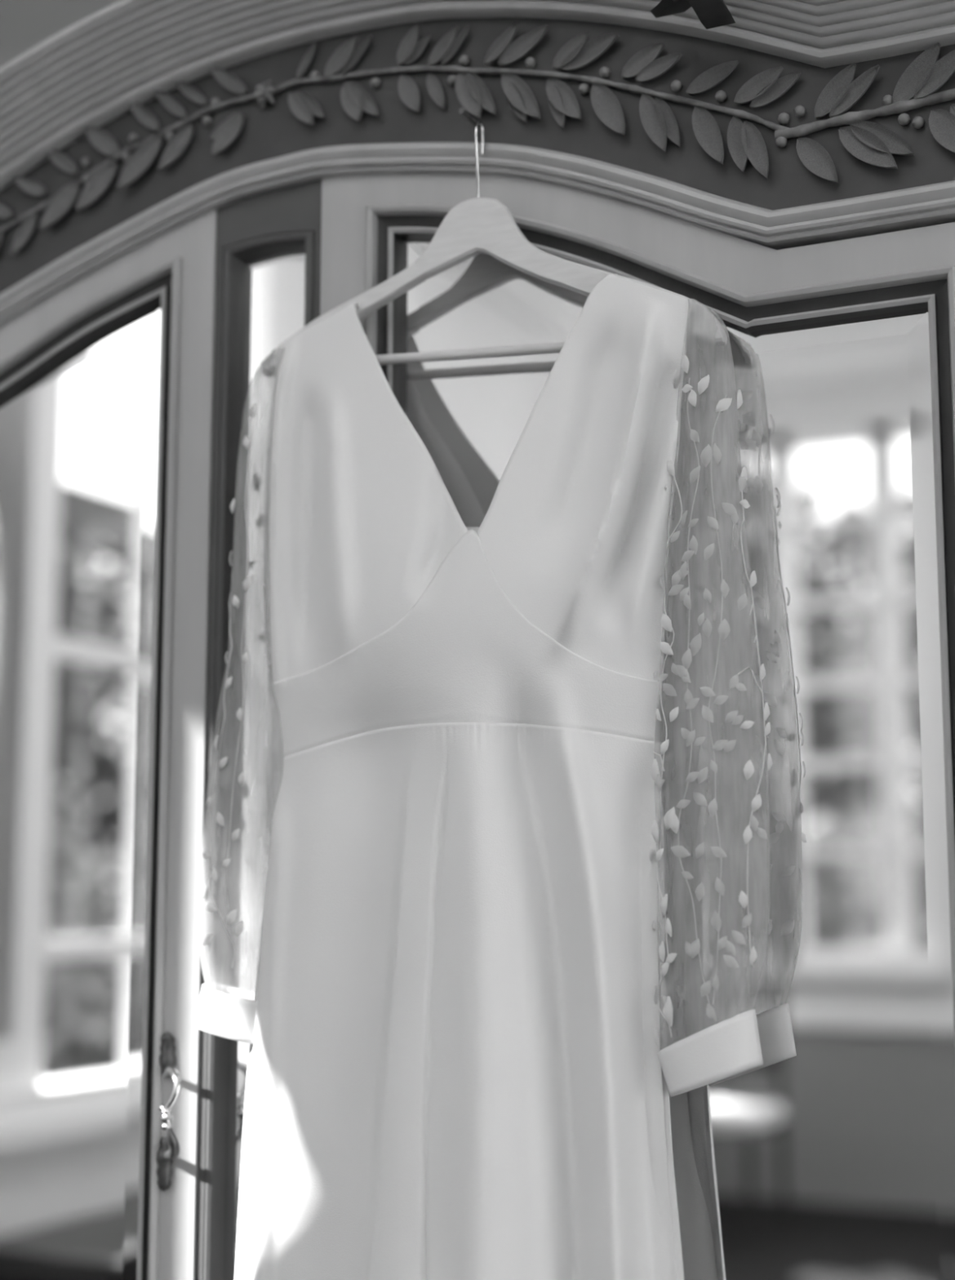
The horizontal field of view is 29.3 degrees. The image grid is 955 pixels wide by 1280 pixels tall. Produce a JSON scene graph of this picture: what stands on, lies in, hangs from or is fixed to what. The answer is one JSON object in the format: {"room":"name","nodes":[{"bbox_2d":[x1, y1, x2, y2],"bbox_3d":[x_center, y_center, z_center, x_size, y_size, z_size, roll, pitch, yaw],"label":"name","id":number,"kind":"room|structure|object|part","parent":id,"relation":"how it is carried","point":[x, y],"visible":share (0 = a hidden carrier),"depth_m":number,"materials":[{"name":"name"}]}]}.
{"room":"bedroom","nodes":[
{"label":"bedroom","id":0,"kind":"room"},
{"bbox_2d":[0,0,119,67],"bbox_3d":[0.614,-0.338,1.947,5.840,3.900,0.120,-4,-9,26],"label":"wall","id":1,"kind":"structure","parent":0,"point":[24,24],"depth_m":2.56,"materials":[{"name":"grey paint"}]},
{"bbox_3d":[-1.017,1.177,-1.642,5.840,0.100,7.560,-4,-9,26],"label":"floor","id":2,"kind":"structure","parent":0,"visible":0},
{"bbox_2d":[0,0,954,1279],"bbox_3d":[-0.413,0.542,1.668,1.983,2.300,1.038,-4,-9,26],"label":"wardrobe","id":3,"kind":"object","parent":2,"relation":"on","point":[187,187],"visible":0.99,"depth_m":1.60,"materials":[{"name":"paint"}]},
{"bbox_3d":[-0.518,0.474,1.755,0.496,1.605,0.001,-4,-9,26],"label":"mirror pane","id":4,"kind":"part","parent":3,"relation":"part of","materials":[{"name":"mirror"}]},
{"bbox_3d":[-0.520,0.470,1.748,0.539,1.648,0.030,-4,-9,26],"label":"door moulding","id":5,"kind":"part","parent":3,"relation":"part of","materials":[{"name":"paint"}]},
{"bbox_3d":[-0.532,0.518,1.754,0.644,1.830,0.026,-4,-9,26],"label":"door","id":6,"kind":"part","parent":3,"relation":"part of","materials":[{"name":"paint"}]},
{"bbox_3d":[-0.268,0.413,1.579,0.013,0.020,0.013,-4,-9,26],"label":"bail knob","id":7,"kind":"part","parent":3,"relation":"part of","materials":[{"name":"grey metal"}]},
{"bbox_3d":[-0.190,0.475,1.591,0.165,1.870,0.020,-4,-9,26],"label":"mirror panel","id":8,"kind":"part","parent":3,"relation":"part of","materials":[{"name":"mirror"}]},
{"bbox_3d":[-0.191,0.443,1.594,0.099,1.653,0.024,-4,-9,26],"label":"door moulding","id":9,"kind":"part","parent":3,"relation":"part of","materials":[{"name":"paint"}]},
{"bbox_3d":[-0.188,0.439,1.601,0.087,1.632,0.001,-4,-9,26],"label":"mirror pane","id":10,"kind":"part","parent":3,"relation":"part of","materials":[{"name":"mirror"}]},
{"bbox_3d":[-0.181,-0.357,1.698,1.450,0.184,0.044,-4,-9,26],"label":"moulding","id":11,"kind":"part","parent":3,"relation":"part of","materials":[{"name":"paint"}]},
{"bbox_3d":[-0.195,-0.495,1.688,1.450,0.240,0.110,-4,-9,26],"label":"crown moulding","id":12,"kind":"part","parent":3,"relation":"part of","materials":[{"name":"paint"}]},
{"bbox_2d":[260,120,728,377],"bbox_3d":[0.003,-0.337,1.570,0.435,0.228,0.032,-4,-9,26],"label":"hanger","id":13,"kind":"object","parent":3,"relation":"hanging from","point":[473,227],"visible":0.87,"depth_m":1.57,"materials":[{"name":"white wood"}]},
{"bbox_2d":[194,274,772,1279],"bbox_3d":[-0.038,0.375,1.406,0.524,1.393,0.197,-4,-9,26],"label":"dress","id":14,"kind":"object","parent":13,"relation":"hanging from","point":[461,1065],"visible":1,"depth_m":1.45,"materials":[{"name":"white fabric"}]},
{"bbox_3d":[-0.094,-0.133,1.560,0.225,0.342,0.056,-8,-11,44],"label":"bodice panel","id":15,"kind":"part","parent":14,"relation":"part of","materials":[{"name":"white fabric"}]},
{"bbox_3d":[-0.027,0.004,1.502,0.362,0.181,0.056,-4,-9,26],"label":"midriff panel","id":16,"kind":"part","parent":14,"relation":"part of","materials":[{"name":"white fabric"}]},
{"bbox_3d":[-0.022,0.474,1.460,0.444,1.185,0.015,-4,-9,26],"label":"panel","id":17,"kind":"part","parent":14,"relation":"part of","materials":[{"name":"white fabric"}]},
{"bbox_3d":[0.088,-0.132,1.463,0.175,0.348,0.063,1,-8,-4],"label":"bodice panel","id":18,"kind":"part","parent":14,"relation":"part of","materials":[{"name":"white fabric"}]},
{"bbox_3d":[0.154,0.467,1.423,0.649,1.840,0.026,-4,-9,26],"label":"door","id":19,"kind":"part","parent":3,"relation":"part of","materials":[{"name":"paint"}]},
{"bbox_3d":[0.139,0.417,1.431,0.522,1.665,0.030,-4,-9,26],"label":"door moulding","id":20,"kind":"part","parent":3,"relation":"part of","materials":[{"name":"paint"}]},
{"bbox_3d":[0.143,0.420,1.437,0.483,1.626,0.001,-4,-9,26],"label":"mirror pane","id":21,"kind":"part","parent":3,"relation":"part of","materials":[{"name":"mirror"}]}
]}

